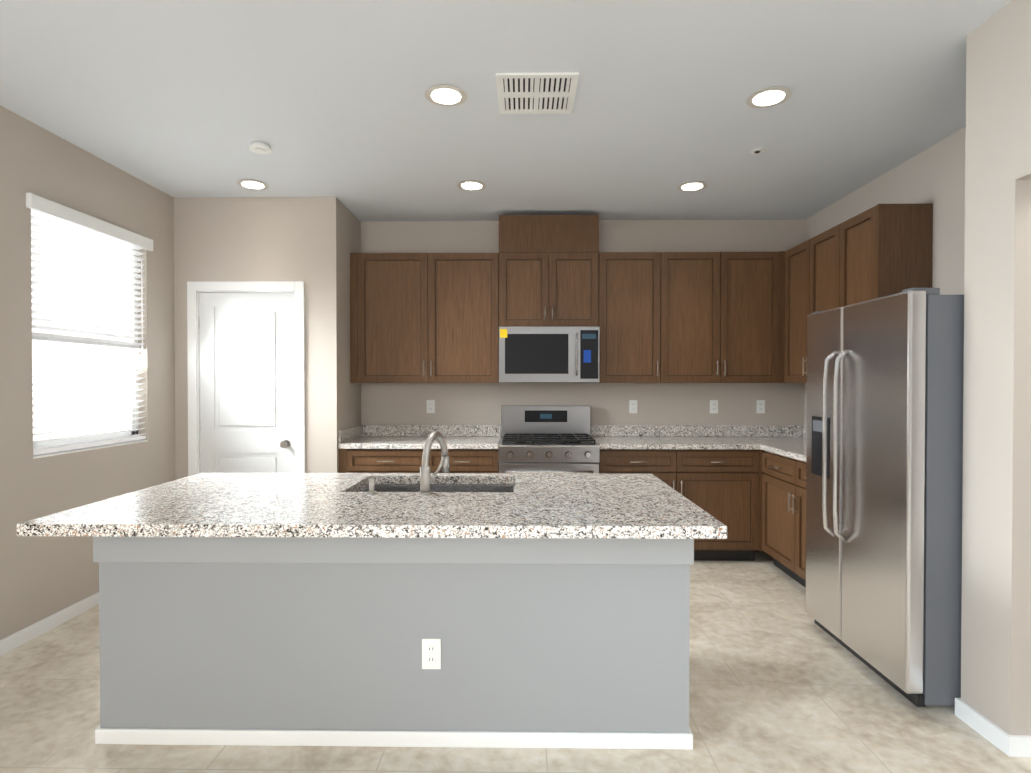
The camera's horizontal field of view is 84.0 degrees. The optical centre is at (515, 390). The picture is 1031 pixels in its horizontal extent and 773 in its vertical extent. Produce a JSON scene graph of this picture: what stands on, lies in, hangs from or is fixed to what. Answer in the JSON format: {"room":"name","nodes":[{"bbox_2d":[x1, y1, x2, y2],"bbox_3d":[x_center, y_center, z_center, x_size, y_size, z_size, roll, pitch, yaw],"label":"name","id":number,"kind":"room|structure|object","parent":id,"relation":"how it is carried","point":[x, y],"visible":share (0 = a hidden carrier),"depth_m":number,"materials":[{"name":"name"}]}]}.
{"room":"kitchen","nodes":[
{"label":"kitchen","id":0,"kind":"room"},
{"bbox_2d":[0,105,174,639],"bbox_3d":[-2.721,-0.029,0.676,0.120,2.800,7.660,0,1,1],"label":"wall","id":1,"kind":"structure","parent":0,"point":[42,577],"depth_m":3.28,"materials":[{"name":"beige paint"}]},
{"bbox_2d":[0,592,98,654],"bbox_3d":[-2.647,1.336,0.630,0.030,0.072,7.540,0,1,1],"label":"baseboard","id":2,"kind":"structure","parent":1,"relation":"attached to","point":[12,641],"depth_m":3.19,"materials":[{"name":"white wood"}]},
{"bbox_2d":[32,246,147,458],"bbox_3d":[-2.677,-0.345,3.587,0.115,1.430,0.950,0,1,1],"label":"window","id":3,"kind":"structure","parent":1,"relation":"in","point":[71,440],"depth_m":3.88,"materials":[{"name":"white"}]},
{"bbox_2d":[31,209,145,454],"bbox_3d":[-2.641,-0.348,3.587,0.064,1.395,0.926,0,1,1],"label":"window blinds","id":4,"kind":"object","parent":3,"relation":"attached to","point":[63,447],"visible":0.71,"depth_m":3.51,"materials":[{"name":"white plastic"}]},
{"bbox_2d":[26,193,152,250],"bbox_3d":[-2.604,-1.025,3.579,0.029,0.080,1.020,0,1,1],"label":"window valance","id":5,"kind":"object","parent":3,"relation":"attached to","point":[35,202],"visible":0.98,"depth_m":3.45,"materials":[{"name":"white"}]},
{"bbox_2d":[174,197,341,479],"bbox_3d":[-1.985,-0.070,4.436,1.245,2.800,0.120,0,1,1],"label":"wall","id":6,"kind":"structure","parent":0,"point":[257,238],"depth_m":4.37,"materials":[{"name":"beige paint"}]},
{"bbox_2d":[187,281,304,475],"bbox_3d":[-2.053,0.251,4.432,0.896,2.158,0.136,0,1,1],"label":"door frame","id":7,"kind":"structure","parent":6,"relation":"attached to","point":[194,289],"depth_m":4.36,"materials":[{"name":"white wood"}]},
{"bbox_2d":[198,292,294,472],"bbox_3d":[-2.057,0.286,4.377,0.741,2.065,0.102,0,1,1],"label":"door","id":8,"kind":"structure","parent":6,"relation":"in","point":[247,377],"depth_m":4.38,"materials":[{"name":"white wood"}]},
{"bbox_2d":[341,202,360,429],"bbox_3d":[-1.417,-0.074,4.818,0.120,2.800,0.660,0,1,1],"label":"wall","id":9,"kind":"structure","parent":0,"point":[351,243],"depth_m":4.64,"materials":[{"name":"beige paint"}]},
{"bbox_2d":[0,0,1011,220],"bbox_3d":[0.168,-1.485,1.289,8.800,0.100,9.400,0,1,1],"label":"ceiling","id":10,"kind":"structure","parent":0,"point":[196,98],"depth_m":2.84,"materials":[{"name":"white paint"}]},
{"bbox_2d":[237,179,268,189],"bbox_3d":[-1.864,-1.459,4.066,0.208,0.013,0.208,0,1,1],"label":"recessed light","id":11,"kind":"object","parent":10,"relation":"in","point":[252,184],"visible":0.92,"depth_m":4.05,"materials":[{"name":"grey plastic"}]},
{"bbox_2d":[249,141,271,153],"bbox_3d":[-1.518,-1.440,3.408,0.124,0.036,0.124,0,1,1],"label":"smoke detector","id":12,"kind":"object","parent":10,"relation":"attached to","point":[258,147],"visible":1,"depth_m":3.38,"materials":[{"name":"white plastic"}]},
{"bbox_2d":[425,84,466,106],"bbox_3d":[-0.340,-1.446,2.811,0.208,0.013,0.208,0,1,1],"label":"recessed light","id":13,"kind":"object","parent":10,"relation":"in","point":[446,95],"visible":0.98,"depth_m":2.80,"materials":[{"name":"grey plastic"}]},
{"bbox_2d":[457,180,485,190],"bbox_3d":[-0.312,-1.459,4.083,0.208,0.013,0.208,0,1,1],"label":"recessed light","id":14,"kind":"object","parent":10,"relation":"in","point":[472,185],"visible":0.94,"depth_m":4.07,"materials":[{"name":"grey plastic"}]},
{"bbox_2d":[496,72,578,113],"bbox_3d":[0.103,-1.445,2.801,0.380,0.012,0.380,0,1,1],"label":"ceiling vent","id":15,"kind":"object","parent":10,"relation":"in","point":[539,93],"visible":1,"depth_m":2.78,"materials":[{"name":"white plastic"}]},
{"bbox_2d":[677,181,706,191],"bbox_3d":[1.265,-1.460,4.101,0.208,0.013,0.208,0,1,1],"label":"recessed light","id":16,"kind":"object","parent":10,"relation":"in","point":[689,186],"visible":0.9,"depth_m":4.09,"materials":[{"name":"grey plastic"}]},
{"bbox_2d":[750,148,763,153],"bbox_3d":[1.469,-1.451,3.480,0.080,0.015,0.080,0,1,1],"label":"ceiling sensor","id":17,"kind":"object","parent":10,"relation":"attached to","point":[757,151],"visible":0.92,"depth_m":3.47,"materials":[{"name":"white plastic"}]},
{"bbox_2d":[746,86,791,107],"bbox_3d":[1.250,-1.446,2.829,0.208,0.013,0.208,0,1,1],"label":"recessed light","id":18,"kind":"object","parent":10,"relation":"in","point":[767,97],"visible":0.98,"depth_m":2.82,"materials":[{"name":"grey plastic"}]},
{"bbox_2d":[0,551,1030,772],"bbox_3d":[0.168,1.415,1.321,8.800,0.100,9.400,0,1,1],"label":"floor","id":19,"kind":"structure","parent":0,"point":[780,681],"depth_m":2.33,"materials":[{"name":"tile"}]},
{"bbox_2d":[339,449,434,472],"bbox_3d":[-0.991,0.887,4.720,0.730,0.880,0.620,0,1,1],"label":"base cabinet","id":20,"kind":"object","parent":19,"relation":"on","point":[350,460],"depth_m":4.41,"materials":[{"name":"brown wood"}]},
{"bbox_2d":[338,425,806,449],"bbox_3d":[0.573,0.378,4.682,3.859,0.140,0.640,0,1,1],"label":"countertop","id":21,"kind":"structure","parent":20,"relation":"on","point":[738,437],"depth_m":4.90,"materials":[{"name":"stone"}]},
{"bbox_2d":[93,536,693,749],"bbox_3d":[-0.464,0.911,2.555,2.277,0.880,0.780,0,1,1],"label":"kitchen island","id":22,"kind":"object","parent":19,"relation":"on","point":[579,643],"visible":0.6,"depth_m":2.18,"materials":[{"name":"grey paint"}]},
{"bbox_2d":[17,473,726,538],"bbox_3d":[-0.469,0.453,2.402,2.315,0.040,1.085,0,1,1],"label":"island countertop","id":23,"kind":"structure","parent":22,"relation":"on","point":[579,505],"depth_m":2.08,"materials":[{"name":"stone"}]},
{"bbox_2d":[367,476,376,493],"bbox_3d":[-0.601,0.398,2.412,0.039,0.067,0.072,0,1,1],"label":"soap dispenser","id":24,"kind":"object","parent":23,"relation":"on","point":[371,480],"visible":1,"depth_m":2.39,"materials":[{"name":"silver metal"}]},
{"bbox_2d":[418,431,449,494],"bbox_3d":[-0.349,0.304,2.470,0.108,0.254,0.219,0,1,1],"label":"faucet","id":25,"kind":"object","parent":23,"relation":"on","point":[426,475],"visible":1,"depth_m":2.39,"materials":[{"name":"silver metal"}]},
{"bbox_2d":[357,484,514,491],"bbox_3d":[-0.368,0.628,2.640,0.770,0.314,0.460,0,1,1],"label":"sink","id":26,"kind":"object","parent":23,"relation":"in","point":[446,487],"visible":0.04,"depth_m":2.84,"materials":[{"name":"silver metal"}]},
{"bbox_2d":[422,639,440,668],"bbox_3d":[-0.320,1.002,2.175,0.072,0.116,0.008,0,1,1],"label":"outlet","id":27,"kind":"object","parent":22,"relation":"attached to","point":[431,653],"visible":1,"depth_m":2.17,"materials":[{"name":"white plastic"}]},
{"bbox_2d":[435,449,498,472],"bbox_3d":[-0.434,0.887,4.712,0.616,0.880,0.620,0,1,1],"label":"base cabinet","id":28,"kind":"object","parent":19,"relation":"on","point":[461,460],"depth_m":4.41,"materials":[{"name":"brown wood"}]},
{"bbox_2d":[498,406,599,472],"bbox_3d":[0.258,0.733,4.635,0.765,1.190,0.726,0,1,1],"label":"range","id":29,"kind":"object","parent":19,"relation":"on","point":[547,439],"visible":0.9,"depth_m":4.46,"materials":[{"name":"grey metal"}]},
{"bbox_2d":[599,449,686,497],"bbox_3d":[0.968,0.888,4.692,0.650,0.880,0.620,0,1,1],"label":"base cabinet","id":30,"kind":"object","parent":19,"relation":"on","point":[668,465],"depth_m":4.38,"materials":[{"name":"brown wood"}]},
{"bbox_2d":[687,449,764,560],"bbox_3d":[1.531,0.888,4.684,0.708,0.880,0.620,0,1,1],"label":"base cabinet","id":31,"kind":"object","parent":19,"relation":"on","point":[724,487],"depth_m":4.38,"materials":[{"name":"brown wood"}]},
{"bbox_2d":[762,451,805,587],"bbox_3d":[2.164,0.897,3.816,0.653,0.880,1.093,0,1,1],"label":"base cabinet","id":32,"kind":"object","parent":19,"relation":"on","point":[784,512],"visible":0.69,"depth_m":4.00,"materials":[{"name":"brown wood"}]},
{"bbox_2d":[761,425,806,461],"bbox_3d":[2.175,0.384,4.111,0.640,0.140,1.697,0,1,1],"label":"countertop","id":33,"kind":"structure","parent":32,"relation":"on","point":[796,451],"depth_m":4.07,"materials":[{"name":"stone"}]},
{"bbox_2d":[806,288,963,706],"bbox_3d":[2.013,0.457,2.820,0.874,1.782,0.870,0,1,1],"label":"fridge","id":34,"kind":"object","parent":19,"relation":"on","point":[884,462],"visible":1,"depth_m":2.50,"materials":[{"name":"grey metal"}]},
{"bbox_2d":[361,220,805,424],"bbox_3d":[0.579,-0.076,5.060,4.105,2.800,0.120,0,1,1],"label":"wall","id":35,"kind":"structure","parent":0,"point":[483,403],"depth_m":5.00,"materials":[{"name":"beige paint"}]},
{"bbox_2d":[350,251,505,382],"bbox_3d":[-0.715,-0.593,4.849,1.278,1.067,0.320,0,1,1],"label":"upper cabinet","id":36,"kind":"object","parent":35,"relation":"attached to","point":[415,317],"depth_m":4.70,"materials":[{"name":"brown wood"}]},
{"bbox_2d":[426,400,434,412],"bbox_3d":[-0.744,0.144,5.016,0.072,0.116,0.008,0,1,1],"label":"electrical outlet","id":37,"kind":"object","parent":35,"relation":"attached to","point":[430,406],"visible":1,"depth_m":5.01,"materials":[{"name":"white plastic"}]},
{"bbox_2d":[499,215,598,250],"bbox_3d":[0.274,-1.277,4.827,0.815,0.302,0.320,0,1,1],"label":"upper cabinet","id":38,"kind":"object","parent":35,"relation":"attached to","point":[516,232],"depth_m":4.67,"materials":[{"name":"brown wood"}]},
{"bbox_2d":[506,251,601,326],"bbox_3d":[0.274,-0.821,4.832,0.815,0.610,0.320,0,1,1],"label":"upper cabinet","id":39,"kind":"object","parent":35,"relation":"attached to","point":[544,288],"depth_m":4.68,"materials":[{"name":"brown wood"}]},
{"bbox_2d":[499,326,599,382],"bbox_3d":[0.273,-0.286,4.779,0.811,0.454,0.438,0,1,1],"label":"microwave","id":40,"kind":"object","parent":39,"relation":"attached to","point":[555,354],"visible":1,"depth_m":4.60,"materials":[{"name":"grey metal"}]},
{"bbox_2d":[629,400,637,412],"bbox_3d":[1.028,0.144,4.991,0.072,0.116,0.008,0,1,1],"label":"electrical outlet","id":41,"kind":"object","parent":35,"relation":"attached to","point":[633,406],"visible":1,"depth_m":4.99,"materials":[{"name":"white plastic"}]},
{"bbox_2d":[597,252,669,382],"bbox_3d":[0.933,-0.593,4.825,0.619,1.067,0.320,0,1,1],"label":"upper cabinet","id":42,"kind":"object","parent":35,"relation":"attached to","point":[635,329],"depth_m":4.68,"materials":[{"name":"brown wood"}]},
{"bbox_2d":[710,400,717,412],"bbox_3d":[1.726,0.144,4.981,0.072,0.116,0.008,0,1,1],"label":"electrical outlet","id":43,"kind":"object","parent":35,"relation":"attached to","point":[713,406],"visible":1,"depth_m":4.98,"materials":[{"name":"white plastic"}]},
{"bbox_2d":[670,251,784,382],"bbox_3d":[1.667,-0.593,4.815,1.082,1.067,0.320,0,1,1],"label":"upper cabinet","id":44,"kind":"object","parent":35,"relation":"attached to","point":[687,317],"depth_m":4.67,"materials":[{"name":"brown wood"}]},
{"bbox_2d":[756,400,764,412],"bbox_3d":[2.130,0.144,4.976,0.072,0.116,0.008,0,1,1],"label":"electrical outlet","id":45,"kind":"object","parent":35,"relation":"attached to","point":[760,406],"visible":1,"depth_m":4.97,"materials":[{"name":"white plastic"}]},
{"bbox_2d":[804,126,965,425],"bbox_3d":[2.551,-0.060,3.599,0.120,2.800,2.745,0,1,1],"label":"wall","id":46,"kind":"structure","parent":0,"point":[934,174],"depth_m":3.39,"materials":[{"name":"beige paint"}]},
{"bbox_2d":[784,203,932,382],"bbox_3d":[2.317,-0.585,4.032,0.353,1.067,1.225,0,1,1],"label":"upper cabinet","id":47,"kind":"object","parent":46,"relation":"attached to","point":[879,251],"visible":0.58,"depth_m":3.69,"materials":[{"name":"brown wood"}]},
{"bbox_2d":[961,0,1030,734],"bbox_3d":[2.119,-0.016,-0.435,0.630,2.800,5.575,0,1,1],"label":"wall","id":48,"kind":"structure","parent":0,"point":[996,610],"depth_m":2.18,"materials":[{"name":"beige paint"}]},
{"bbox_2d":[955,698,989,720],"bbox_3d":[1.962,1.317,2.377,0.264,0.072,0.014,0,1,1],"label":"baseboard","id":49,"kind":"structure","parent":48,"relation":"attached to","point":[963,711],"depth_m":2.33,"materials":[{"name":"white wood"}]},
{"bbox_2d":[1015,735,1030,740],"bbox_3d":[2.682,1.319,2.233,1.400,0.072,0.014,0,1,1],"label":"baseboard","id":50,"kind":"structure","parent":48,"relation":"attached to","point":[1022,737],"depth_m":2.12,"materials":[{"name":"white wood"}]},
{"label":"outside","id":51,"kind":"structure","parent":0,"visible":0},
{"bbox_2d":[31,213,126,440],"bbox_3d":[-3.220,-0.360,3.595,0.001,3.000,3.950,0,1,1],"label":"window","id":52,"kind":"structure","parent":51,"point":[62,421],"depth_m":4.19,"materials":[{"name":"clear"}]}
]}

